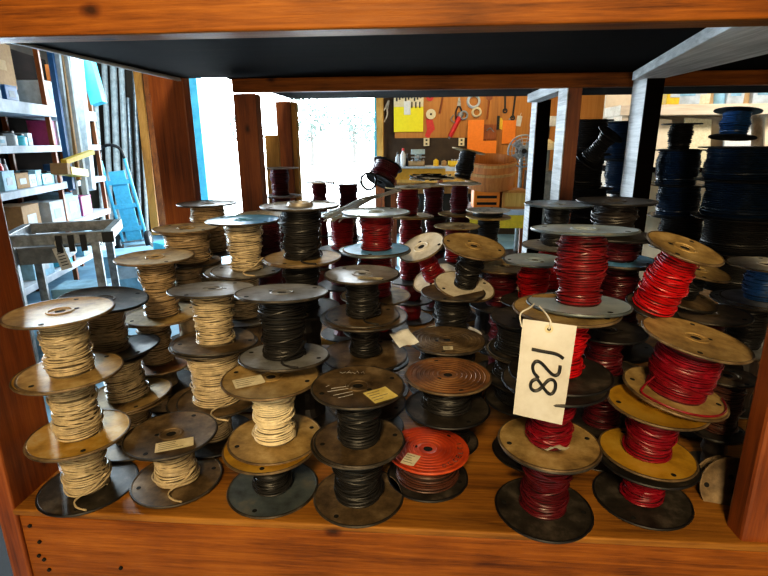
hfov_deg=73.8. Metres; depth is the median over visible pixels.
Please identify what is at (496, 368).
spool
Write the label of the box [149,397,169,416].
spool
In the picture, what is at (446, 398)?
spool
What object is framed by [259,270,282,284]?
spool
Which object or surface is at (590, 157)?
spool
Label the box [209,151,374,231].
ground
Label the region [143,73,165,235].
board
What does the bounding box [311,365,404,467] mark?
spool
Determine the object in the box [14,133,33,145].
storage box
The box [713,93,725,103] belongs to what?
storage jar
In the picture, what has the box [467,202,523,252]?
side table
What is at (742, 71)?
shelf
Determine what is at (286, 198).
spool
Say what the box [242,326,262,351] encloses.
spool
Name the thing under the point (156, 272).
spool
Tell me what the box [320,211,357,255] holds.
spool
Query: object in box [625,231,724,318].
spool
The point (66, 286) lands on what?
storage box
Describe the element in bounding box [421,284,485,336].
spool
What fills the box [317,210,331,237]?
spool
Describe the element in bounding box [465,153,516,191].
wooden tub
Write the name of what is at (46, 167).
storage box
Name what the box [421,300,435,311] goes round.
spool
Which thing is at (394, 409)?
spool
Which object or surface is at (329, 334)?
spool
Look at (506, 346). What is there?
spool
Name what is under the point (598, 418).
spool
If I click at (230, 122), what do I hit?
tree
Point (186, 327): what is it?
spool
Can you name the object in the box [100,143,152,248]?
hand truck
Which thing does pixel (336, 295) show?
spool
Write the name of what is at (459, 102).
pliers
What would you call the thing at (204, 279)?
spool
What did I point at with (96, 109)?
pipe
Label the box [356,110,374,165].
tree
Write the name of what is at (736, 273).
spool
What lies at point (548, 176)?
stand
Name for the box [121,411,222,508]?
spool
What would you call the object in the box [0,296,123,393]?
spool
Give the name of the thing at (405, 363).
spool
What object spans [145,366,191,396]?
spool
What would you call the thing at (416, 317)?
spool
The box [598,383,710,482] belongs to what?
spool
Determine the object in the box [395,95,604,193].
board
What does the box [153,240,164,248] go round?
storage box
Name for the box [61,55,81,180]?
trim strip
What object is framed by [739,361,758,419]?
spool
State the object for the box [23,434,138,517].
spool
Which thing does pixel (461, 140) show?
outlet box
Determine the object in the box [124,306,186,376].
spool
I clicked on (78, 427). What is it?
spool
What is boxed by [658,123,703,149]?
spool
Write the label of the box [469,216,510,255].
spool
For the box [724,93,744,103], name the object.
storage box
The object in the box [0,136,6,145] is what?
storage box
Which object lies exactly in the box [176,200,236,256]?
spool
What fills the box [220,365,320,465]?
spool
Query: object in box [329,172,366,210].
spool
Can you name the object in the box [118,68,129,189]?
pipe
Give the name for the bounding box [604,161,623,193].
spool
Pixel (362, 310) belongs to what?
spool
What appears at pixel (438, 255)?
spool
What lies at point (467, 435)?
spool
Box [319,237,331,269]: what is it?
spool
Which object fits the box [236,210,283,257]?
spool
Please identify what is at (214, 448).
spool
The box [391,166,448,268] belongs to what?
table
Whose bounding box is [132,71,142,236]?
pipe
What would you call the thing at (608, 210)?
spool
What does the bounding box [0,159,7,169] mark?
storage jar
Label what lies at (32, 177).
storage box
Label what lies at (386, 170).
spool
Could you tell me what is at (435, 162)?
oil bottle
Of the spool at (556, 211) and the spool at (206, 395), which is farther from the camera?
the spool at (556, 211)
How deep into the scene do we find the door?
8.00 m
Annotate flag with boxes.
[425,119,434,137]
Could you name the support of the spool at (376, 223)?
on the spool at (389, 294)
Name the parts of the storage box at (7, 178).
label panel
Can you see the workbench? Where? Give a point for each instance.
(380, 202)
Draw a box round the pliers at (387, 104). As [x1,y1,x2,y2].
[384,100,389,121]
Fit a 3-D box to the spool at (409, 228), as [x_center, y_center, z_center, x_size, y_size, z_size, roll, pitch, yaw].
[0.091,-0.189,1.722,0.154,0.110,0.154,-14,21,-39]
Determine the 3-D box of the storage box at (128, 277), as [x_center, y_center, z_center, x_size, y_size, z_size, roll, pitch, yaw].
[-2.618,-0.183,5.251,0.500,0.400,0.402,-10,18,-29]
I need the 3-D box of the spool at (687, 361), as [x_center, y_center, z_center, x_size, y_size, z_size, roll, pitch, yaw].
[0.501,0.130,0.851,0.182,0.134,0.167,8,18,27]
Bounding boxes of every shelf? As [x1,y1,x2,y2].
[29,27,767,77]
[227,68,767,98]
[601,95,767,283]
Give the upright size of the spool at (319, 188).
0.077 m
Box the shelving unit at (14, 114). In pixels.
[0,48,115,294]
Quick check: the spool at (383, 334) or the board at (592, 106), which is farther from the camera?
the board at (592, 106)
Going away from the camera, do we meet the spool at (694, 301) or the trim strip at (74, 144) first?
the spool at (694, 301)
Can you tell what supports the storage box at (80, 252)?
on the shelving unit at (14, 114)
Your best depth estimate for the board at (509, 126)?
7.76 m
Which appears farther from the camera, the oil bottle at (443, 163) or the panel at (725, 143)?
the oil bottle at (443, 163)
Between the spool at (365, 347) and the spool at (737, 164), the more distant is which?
the spool at (737, 164)
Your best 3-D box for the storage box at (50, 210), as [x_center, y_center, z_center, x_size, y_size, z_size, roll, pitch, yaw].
[-3.265,-0.721,4.914,0.253,0.228,0.263,-2,16,-6]
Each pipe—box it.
[93,106,105,219]
[101,64,113,218]
[110,66,122,233]
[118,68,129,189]
[126,97,135,212]
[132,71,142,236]
[142,155,148,230]
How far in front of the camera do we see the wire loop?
1.61 m
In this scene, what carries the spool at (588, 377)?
on the spool at (524, 439)
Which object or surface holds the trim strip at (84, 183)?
on the shelving unit at (14, 114)
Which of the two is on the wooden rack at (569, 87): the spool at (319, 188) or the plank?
the plank
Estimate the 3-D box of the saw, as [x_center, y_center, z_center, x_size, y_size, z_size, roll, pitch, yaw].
[1.777,-2.504,7.760,0.130,0.210,0.045,1,16,4]
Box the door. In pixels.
[189,78,383,206]
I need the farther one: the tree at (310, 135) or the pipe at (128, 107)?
the tree at (310, 135)
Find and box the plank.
[265,135,280,202]
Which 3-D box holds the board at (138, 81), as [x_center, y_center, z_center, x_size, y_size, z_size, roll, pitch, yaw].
[-3.560,-2.102,7.643,0.120,2.541,0.852,-7,17,-20]
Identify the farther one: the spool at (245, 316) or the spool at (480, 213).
the spool at (480, 213)
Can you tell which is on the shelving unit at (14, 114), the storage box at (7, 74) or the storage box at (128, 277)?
the storage box at (7, 74)
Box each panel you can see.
[653,119,671,166]
[684,118,711,167]
[723,119,751,145]
[763,117,767,145]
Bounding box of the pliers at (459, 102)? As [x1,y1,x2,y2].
[455,97,462,119]
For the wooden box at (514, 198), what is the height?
0.140 m
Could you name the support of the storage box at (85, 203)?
on the shelving unit at (14, 114)
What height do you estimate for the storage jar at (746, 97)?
0.150 m
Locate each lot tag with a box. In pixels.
[52,242,72,269]
[513,303,576,424]
[516,114,521,125]
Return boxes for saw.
[496,116,502,129]
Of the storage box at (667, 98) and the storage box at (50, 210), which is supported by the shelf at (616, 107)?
the storage box at (667, 98)
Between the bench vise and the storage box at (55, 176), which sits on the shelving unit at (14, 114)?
the storage box at (55, 176)
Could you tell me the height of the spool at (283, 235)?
0.097 m
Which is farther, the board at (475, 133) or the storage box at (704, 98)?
the board at (475, 133)
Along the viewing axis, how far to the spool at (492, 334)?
1.32 m
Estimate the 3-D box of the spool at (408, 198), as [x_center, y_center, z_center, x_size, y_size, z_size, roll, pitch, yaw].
[0.079,-0.287,1.694,0.152,0.097,0.152,2,16,9]
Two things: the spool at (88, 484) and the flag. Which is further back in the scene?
the flag
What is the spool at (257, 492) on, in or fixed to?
on the wooden rack at (172, 42)
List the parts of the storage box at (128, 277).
label panel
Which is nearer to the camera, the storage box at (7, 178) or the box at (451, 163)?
the storage box at (7, 178)
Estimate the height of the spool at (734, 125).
0.093 m
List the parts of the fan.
blade, blade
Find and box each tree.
[227,112,266,143]
[290,99,334,165]
[333,103,370,162]
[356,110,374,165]
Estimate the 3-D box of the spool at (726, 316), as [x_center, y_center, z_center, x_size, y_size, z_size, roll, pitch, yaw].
[0.677,0.105,1.082,0.159,0.114,0.159,-15,22,-41]
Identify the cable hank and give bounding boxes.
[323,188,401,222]
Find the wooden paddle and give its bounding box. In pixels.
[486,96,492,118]
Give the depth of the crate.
3.92 m
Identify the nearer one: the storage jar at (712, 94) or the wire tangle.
the wire tangle
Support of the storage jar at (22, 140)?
on the shelving unit at (14, 114)
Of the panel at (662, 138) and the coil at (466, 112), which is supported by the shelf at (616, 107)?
the panel at (662, 138)
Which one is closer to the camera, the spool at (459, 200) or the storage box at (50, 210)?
the spool at (459, 200)
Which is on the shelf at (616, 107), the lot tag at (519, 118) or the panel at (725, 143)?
the panel at (725, 143)
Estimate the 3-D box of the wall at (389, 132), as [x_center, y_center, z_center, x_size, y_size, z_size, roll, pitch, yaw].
[0.621,-2.390,7.966,10.400,3.100,0.100,1,16,4]
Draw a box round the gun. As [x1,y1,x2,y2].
[448,112,463,138]
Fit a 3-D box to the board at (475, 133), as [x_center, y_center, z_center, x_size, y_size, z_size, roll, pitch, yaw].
[1.486,-2.217,7.759,0.440,0.640,0.042,1,16,4]
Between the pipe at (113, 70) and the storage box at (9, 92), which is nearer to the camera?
the storage box at (9, 92)
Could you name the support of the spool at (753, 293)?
on the spool at (753, 335)
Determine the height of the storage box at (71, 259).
0.208 m
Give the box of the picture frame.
[483,124,496,139]
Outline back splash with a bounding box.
[388,138,485,164]
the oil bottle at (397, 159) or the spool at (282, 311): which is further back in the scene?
the oil bottle at (397, 159)
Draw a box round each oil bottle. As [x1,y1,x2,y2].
[395,152,399,164]
[400,148,405,165]
[406,154,410,165]
[433,158,438,165]
[441,159,446,165]
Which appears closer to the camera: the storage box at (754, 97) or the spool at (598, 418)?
the spool at (598, 418)
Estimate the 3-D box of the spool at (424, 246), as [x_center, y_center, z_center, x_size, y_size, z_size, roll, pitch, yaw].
[0.114,-0.065,1.316,0.158,0.153,0.123,-13,20,-38]
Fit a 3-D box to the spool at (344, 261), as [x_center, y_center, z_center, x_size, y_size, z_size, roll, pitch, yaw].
[-0.127,-0.065,1.607,0.162,0.114,0.162,-6,17,-20]
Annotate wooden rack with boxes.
[0,0,767,575]
[227,68,767,347]
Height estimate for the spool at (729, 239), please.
0.103 m
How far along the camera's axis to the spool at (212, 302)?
0.98 m
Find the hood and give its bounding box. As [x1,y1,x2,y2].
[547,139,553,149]
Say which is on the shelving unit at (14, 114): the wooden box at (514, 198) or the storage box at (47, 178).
the storage box at (47, 178)
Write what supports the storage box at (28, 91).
on the shelving unit at (14, 114)
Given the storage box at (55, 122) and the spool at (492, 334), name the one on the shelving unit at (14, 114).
the storage box at (55, 122)
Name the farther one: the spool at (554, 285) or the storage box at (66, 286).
the storage box at (66, 286)
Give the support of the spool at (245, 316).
on the spool at (257, 331)
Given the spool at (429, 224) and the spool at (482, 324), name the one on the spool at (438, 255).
the spool at (429, 224)
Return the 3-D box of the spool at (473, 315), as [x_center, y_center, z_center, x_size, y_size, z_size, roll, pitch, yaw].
[0.217,0.044,1.570,0.136,0.084,0.136,1,16,4]
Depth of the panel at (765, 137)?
4.36 m
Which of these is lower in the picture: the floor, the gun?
the floor
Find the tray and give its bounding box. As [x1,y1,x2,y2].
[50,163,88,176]
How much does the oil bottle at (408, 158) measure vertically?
0.180 m
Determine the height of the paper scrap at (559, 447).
0.016 m
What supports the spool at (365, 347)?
on the spool at (394, 409)
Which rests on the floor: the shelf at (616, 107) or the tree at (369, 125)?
the shelf at (616, 107)
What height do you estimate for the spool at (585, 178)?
0.108 m
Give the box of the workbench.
[376,165,464,206]
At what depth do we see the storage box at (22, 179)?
4.39 m
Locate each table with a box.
[9,219,122,362]
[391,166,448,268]
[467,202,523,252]
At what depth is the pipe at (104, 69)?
7.98 m
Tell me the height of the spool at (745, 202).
0.111 m
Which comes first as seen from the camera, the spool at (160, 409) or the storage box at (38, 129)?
the spool at (160, 409)
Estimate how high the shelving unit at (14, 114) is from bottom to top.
2.350 m
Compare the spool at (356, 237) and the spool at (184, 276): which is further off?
the spool at (356, 237)
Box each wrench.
[502,96,507,112]
[510,96,515,119]
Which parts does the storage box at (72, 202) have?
lid, label panel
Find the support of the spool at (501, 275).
on the spool at (492, 334)
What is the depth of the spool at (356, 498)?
0.86 m
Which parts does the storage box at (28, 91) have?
label panel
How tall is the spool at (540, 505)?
0.129 m
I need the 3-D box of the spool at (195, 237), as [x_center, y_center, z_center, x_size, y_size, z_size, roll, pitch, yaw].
[-0.485,-0.107,1.263,0.154,0.088,0.154,11,19,34]
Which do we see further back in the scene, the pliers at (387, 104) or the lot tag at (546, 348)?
the pliers at (387, 104)
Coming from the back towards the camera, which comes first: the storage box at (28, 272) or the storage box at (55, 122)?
the storage box at (55, 122)
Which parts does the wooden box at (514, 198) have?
panel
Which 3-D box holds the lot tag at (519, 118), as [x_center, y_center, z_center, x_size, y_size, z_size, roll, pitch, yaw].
[2.040,-2.543,7.720,0.095,0.198,0.007,1,16,4]
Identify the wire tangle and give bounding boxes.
[409,173,455,180]
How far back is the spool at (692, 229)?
1.77 m
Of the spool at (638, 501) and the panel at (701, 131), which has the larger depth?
the panel at (701, 131)
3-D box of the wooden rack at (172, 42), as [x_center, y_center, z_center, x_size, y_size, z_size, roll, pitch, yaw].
[0.582,0.123,1.119,2.500,2.040,0.792,1,16,4]
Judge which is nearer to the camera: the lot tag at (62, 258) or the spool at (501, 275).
the spool at (501, 275)
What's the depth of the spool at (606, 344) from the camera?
0.94 m
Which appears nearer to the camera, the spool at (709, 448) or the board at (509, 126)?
the spool at (709, 448)
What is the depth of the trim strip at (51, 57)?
4.57 m
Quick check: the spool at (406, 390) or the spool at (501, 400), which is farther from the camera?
the spool at (406, 390)
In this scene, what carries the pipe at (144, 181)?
on the floor
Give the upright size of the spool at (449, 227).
0.114 m
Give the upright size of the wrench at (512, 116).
0.415 m
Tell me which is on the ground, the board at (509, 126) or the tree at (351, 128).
the tree at (351, 128)
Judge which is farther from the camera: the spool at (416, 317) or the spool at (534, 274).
the spool at (416, 317)
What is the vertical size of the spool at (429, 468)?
0.062 m
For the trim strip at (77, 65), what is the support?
on the shelving unit at (14, 114)
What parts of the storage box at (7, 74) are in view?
print panel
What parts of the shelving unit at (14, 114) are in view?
panel, shelf, shelf, shelf, shelf, shelf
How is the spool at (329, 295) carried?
on the wooden rack at (569, 87)
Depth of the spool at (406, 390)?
1.27 m
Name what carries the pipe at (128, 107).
on the floor
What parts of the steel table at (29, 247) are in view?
rail, leg, leg, long rail, long rail, leg, leg, rail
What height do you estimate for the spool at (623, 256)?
0.056 m
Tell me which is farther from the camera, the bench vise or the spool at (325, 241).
the bench vise
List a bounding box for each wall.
[5,43,114,230]
[96,63,518,233]
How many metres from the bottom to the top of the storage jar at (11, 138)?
0.120 m
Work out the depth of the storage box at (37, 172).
4.65 m
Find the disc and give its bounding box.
[426,109,435,118]
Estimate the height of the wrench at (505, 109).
0.325 m
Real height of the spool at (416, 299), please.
0.072 m
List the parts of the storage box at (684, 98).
label panel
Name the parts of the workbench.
leg, leg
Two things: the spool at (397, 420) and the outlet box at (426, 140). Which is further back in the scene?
the outlet box at (426, 140)
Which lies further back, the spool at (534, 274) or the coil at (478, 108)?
the coil at (478, 108)
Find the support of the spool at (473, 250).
on the spool at (454, 311)
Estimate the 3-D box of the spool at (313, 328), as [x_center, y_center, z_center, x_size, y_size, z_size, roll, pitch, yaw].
[-0.175,0.105,1.133,0.161,0.127,0.161,1,16,4]
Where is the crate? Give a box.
[471,190,499,206]
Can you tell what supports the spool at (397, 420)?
on the wooden rack at (172, 42)
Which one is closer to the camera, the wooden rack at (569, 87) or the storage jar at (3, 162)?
the wooden rack at (569, 87)
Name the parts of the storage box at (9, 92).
label panel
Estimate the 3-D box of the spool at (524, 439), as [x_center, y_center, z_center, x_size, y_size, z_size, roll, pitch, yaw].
[0.268,0.199,0.820,0.162,0.113,0.162,7,17,23]
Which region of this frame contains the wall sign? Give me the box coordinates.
[394,97,423,131]
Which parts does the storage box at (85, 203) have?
label panel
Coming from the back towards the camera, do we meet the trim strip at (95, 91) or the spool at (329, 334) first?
the trim strip at (95, 91)
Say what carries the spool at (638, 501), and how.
on the wooden rack at (172, 42)
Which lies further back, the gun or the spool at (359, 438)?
the gun
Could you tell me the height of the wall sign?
0.535 m
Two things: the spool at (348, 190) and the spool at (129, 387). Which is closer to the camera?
the spool at (129, 387)
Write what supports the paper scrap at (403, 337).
on the spool at (365, 347)
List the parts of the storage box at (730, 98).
label panel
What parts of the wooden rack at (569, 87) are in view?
post, post, post, rail, post, rail, post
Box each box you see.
[0,44,17,89]
[0,84,18,100]
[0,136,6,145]
[0,170,16,191]
[3,203,41,230]
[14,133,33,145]
[14,173,29,188]
[15,170,42,185]
[16,80,54,105]
[20,263,54,280]
[22,199,65,222]
[26,120,56,144]
[28,174,37,186]
[37,192,80,220]
[41,173,54,184]
[43,164,66,180]
[46,171,62,182]
[51,278,111,298]
[53,257,72,266]
[54,121,60,144]
[59,230,91,256]
[78,195,92,215]
[102,245,152,290]
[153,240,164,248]
[408,159,424,165]
[424,138,428,145]
[448,159,458,166]
[458,138,464,145]
[500,188,525,208]
[662,94,679,104]
[679,94,700,103]
[699,93,710,103]
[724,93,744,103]
[749,93,767,102]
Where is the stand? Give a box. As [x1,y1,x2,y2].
[523,116,556,234]
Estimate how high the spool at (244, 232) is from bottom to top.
0.118 m
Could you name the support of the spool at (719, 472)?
on the wooden rack at (172, 42)
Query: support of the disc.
hanging from the board at (592, 106)
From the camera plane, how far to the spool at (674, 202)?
1.75 m
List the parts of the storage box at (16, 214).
lid, label panel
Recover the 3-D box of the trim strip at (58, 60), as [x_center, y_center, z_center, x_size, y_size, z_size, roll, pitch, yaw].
[-2.879,-1.504,4.632,0.052,1.282,0.501,-8,18,-24]
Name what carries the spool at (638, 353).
on the spool
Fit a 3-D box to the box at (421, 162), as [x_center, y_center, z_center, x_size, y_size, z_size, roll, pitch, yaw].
[0.476,-1.825,7.461,0.240,0.105,0.140,1,16,4]
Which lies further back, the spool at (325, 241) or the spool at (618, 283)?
the spool at (325, 241)
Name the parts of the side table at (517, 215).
leg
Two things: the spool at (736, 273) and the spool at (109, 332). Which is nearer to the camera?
the spool at (109, 332)
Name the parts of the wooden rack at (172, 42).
post, post, rail, rail, post, post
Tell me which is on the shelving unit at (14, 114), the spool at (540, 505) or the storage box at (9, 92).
the storage box at (9, 92)
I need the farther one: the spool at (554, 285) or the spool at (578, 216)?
the spool at (578, 216)
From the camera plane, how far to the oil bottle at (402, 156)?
7.58 m
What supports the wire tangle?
on the spool at (433, 204)
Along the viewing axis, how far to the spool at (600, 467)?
0.97 m
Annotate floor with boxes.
[26,232,518,421]
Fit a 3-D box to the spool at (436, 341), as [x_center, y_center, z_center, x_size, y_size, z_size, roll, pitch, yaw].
[0.140,0.167,1.147,0.172,0.116,0.172,3,16,12]
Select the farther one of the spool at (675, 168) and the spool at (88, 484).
the spool at (675, 168)
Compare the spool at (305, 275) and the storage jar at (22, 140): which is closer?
the spool at (305, 275)
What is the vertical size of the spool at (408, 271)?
0.114 m
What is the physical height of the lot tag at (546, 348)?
0.169 m
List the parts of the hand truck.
rail, handle, rail, toe plate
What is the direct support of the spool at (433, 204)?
on the spool at (429, 224)
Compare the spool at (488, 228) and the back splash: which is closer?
the spool at (488, 228)
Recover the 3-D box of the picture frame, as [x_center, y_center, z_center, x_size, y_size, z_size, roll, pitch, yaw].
[1.607,-2.367,7.754,0.190,0.220,0.032,1,16,4]
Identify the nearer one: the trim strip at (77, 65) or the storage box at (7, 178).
the storage box at (7, 178)
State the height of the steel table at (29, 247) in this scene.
0.890 m
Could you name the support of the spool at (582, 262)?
on the spool at (588, 377)
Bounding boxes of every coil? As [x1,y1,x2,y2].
[460,110,467,119]
[467,97,480,108]
[471,107,481,117]
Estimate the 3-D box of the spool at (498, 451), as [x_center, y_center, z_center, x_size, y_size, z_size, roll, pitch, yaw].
[0.295,0.272,1.012,0.152,0.119,0.152,-8,18,-25]
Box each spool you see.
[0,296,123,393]
[9,361,130,461]
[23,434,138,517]
[57,286,149,364]
[97,377,171,462]
[104,334,171,413]
[113,249,194,327]
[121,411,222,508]
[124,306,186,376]
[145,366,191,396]
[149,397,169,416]
[152,223,221,269]
[166,281,257,356]
[166,385,249,458]
[168,327,254,421]
[171,319,194,339]
[175,267,202,303]
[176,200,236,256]
[202,256,224,281]
[203,263,260,328]
[205,214,282,279]
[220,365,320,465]
[222,442,317,519]
[234,283,329,372]
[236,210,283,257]
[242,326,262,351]
[242,407,252,412]
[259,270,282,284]
[260,200,340,267]
[262,258,339,320]
[265,167,299,197]
[269,195,300,227]
[280,227,284,247]
[294,388,337,426]
[303,181,335,201]
[303,319,332,374]
[310,419,403,528]
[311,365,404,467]
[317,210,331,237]
[318,256,356,291]
[318,270,332,298]
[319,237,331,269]
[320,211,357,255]
[320,303,407,369]
[321,327,351,341]
[324,264,399,328]
[328,394,405,419]
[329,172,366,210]
[329,209,362,241]
[330,291,345,304]
[333,416,403,430]
[339,245,410,304]
[341,207,409,256]
[343,304,408,339]
[344,333,408,371]
[366,156,401,189]
[385,185,430,218]
[387,426,469,502]
[392,259,419,285]
[392,283,432,305]
[394,362,408,396]
[398,214,433,243]
[398,301,432,325]
[399,232,454,292]
[405,357,491,430]
[408,326,485,394]
[414,183,450,219]
[418,390,480,454]
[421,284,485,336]
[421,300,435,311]
[423,218,450,251]
[432,311,475,320]
[434,222,479,265]
[434,232,505,302]
[434,251,445,258]
[438,182,480,216]
[441,215,469,249]
[446,147,484,182]
[466,207,509,219]
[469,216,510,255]
[470,259,520,313]
[473,309,490,333]
[478,352,494,384]
[479,313,497,355]
[484,383,519,416]
[485,338,510,389]
[488,307,525,360]
[492,436,523,471]
[495,447,602,543]
[498,366,609,471]
[501,253,557,306]
[508,293,622,396]
[521,200,592,252]
[526,224,641,317]
[538,251,558,291]
[570,187,613,223]
[571,360,636,439]
[573,154,611,189]
[576,125,621,169]
[576,196,658,242]
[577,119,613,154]
[581,320,648,384]
[584,311,653,362]
[592,454,701,530]
[592,461,611,471]
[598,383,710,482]
[600,258,653,300]
[604,121,628,160]
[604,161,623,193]
[607,232,653,269]
[622,316,754,422]
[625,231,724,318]
[647,184,704,219]
[648,218,703,248]
[651,149,706,186]
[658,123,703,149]
[676,303,753,369]
[678,265,731,313]
[690,180,767,222]
[691,433,742,462]
[693,146,767,182]
[693,365,756,444]
[697,217,767,256]
[699,455,739,505]
[703,256,747,290]
[708,106,763,140]
[709,289,767,360]
[719,256,767,309]
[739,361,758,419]
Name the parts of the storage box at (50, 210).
lid, label panel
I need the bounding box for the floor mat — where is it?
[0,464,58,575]
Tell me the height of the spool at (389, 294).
0.114 m
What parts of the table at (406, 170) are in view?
leg, leg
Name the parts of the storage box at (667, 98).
label panel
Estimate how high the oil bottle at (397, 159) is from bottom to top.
0.200 m
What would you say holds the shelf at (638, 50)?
attached to the wooden rack at (172, 42)
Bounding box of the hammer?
[439,97,443,113]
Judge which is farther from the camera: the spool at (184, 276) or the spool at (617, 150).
the spool at (617, 150)
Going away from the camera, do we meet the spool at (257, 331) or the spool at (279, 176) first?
the spool at (257, 331)
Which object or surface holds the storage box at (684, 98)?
on the shelf at (616, 107)
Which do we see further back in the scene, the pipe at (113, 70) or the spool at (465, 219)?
the pipe at (113, 70)
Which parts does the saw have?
blade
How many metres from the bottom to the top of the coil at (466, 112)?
0.141 m
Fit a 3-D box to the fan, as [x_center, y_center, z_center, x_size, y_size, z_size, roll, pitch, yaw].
[1.739,-1.184,6.587,0.440,1.526,0.440,1,16,4]
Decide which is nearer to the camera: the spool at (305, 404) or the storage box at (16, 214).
the spool at (305, 404)
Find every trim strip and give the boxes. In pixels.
[47,52,75,190]
[54,53,78,195]
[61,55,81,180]
[64,56,89,195]
[70,57,95,190]
[83,60,106,106]
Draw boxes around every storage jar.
[0,131,18,145]
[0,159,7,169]
[15,134,27,145]
[709,93,713,103]
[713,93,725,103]
[742,93,749,103]
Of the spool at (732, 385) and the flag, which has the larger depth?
the flag
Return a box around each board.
[133,71,159,235]
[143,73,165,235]
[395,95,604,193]
[467,120,496,153]
[501,118,515,143]
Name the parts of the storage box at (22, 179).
label panel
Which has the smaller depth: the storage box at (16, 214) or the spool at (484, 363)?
the spool at (484, 363)
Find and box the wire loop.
[360,172,376,190]
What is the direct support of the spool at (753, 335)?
on the spool at (752, 368)
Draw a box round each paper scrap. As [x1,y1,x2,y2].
[389,329,418,347]
[545,445,569,450]
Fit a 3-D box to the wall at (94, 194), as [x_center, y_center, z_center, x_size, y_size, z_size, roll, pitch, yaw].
[-5.013,-0.990,3.224,0.100,3.100,10.800,1,16,4]
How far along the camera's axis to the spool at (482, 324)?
1.61 m
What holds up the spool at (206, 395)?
on the spool at (214, 448)
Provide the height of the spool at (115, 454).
0.102 m
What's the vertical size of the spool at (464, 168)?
0.117 m
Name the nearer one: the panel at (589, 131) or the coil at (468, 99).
the panel at (589, 131)
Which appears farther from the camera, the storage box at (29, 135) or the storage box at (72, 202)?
the storage box at (72, 202)
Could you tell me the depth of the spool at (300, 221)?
1.04 m
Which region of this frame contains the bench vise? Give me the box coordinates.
[411,149,424,160]
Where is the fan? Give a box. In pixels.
[505,134,529,253]

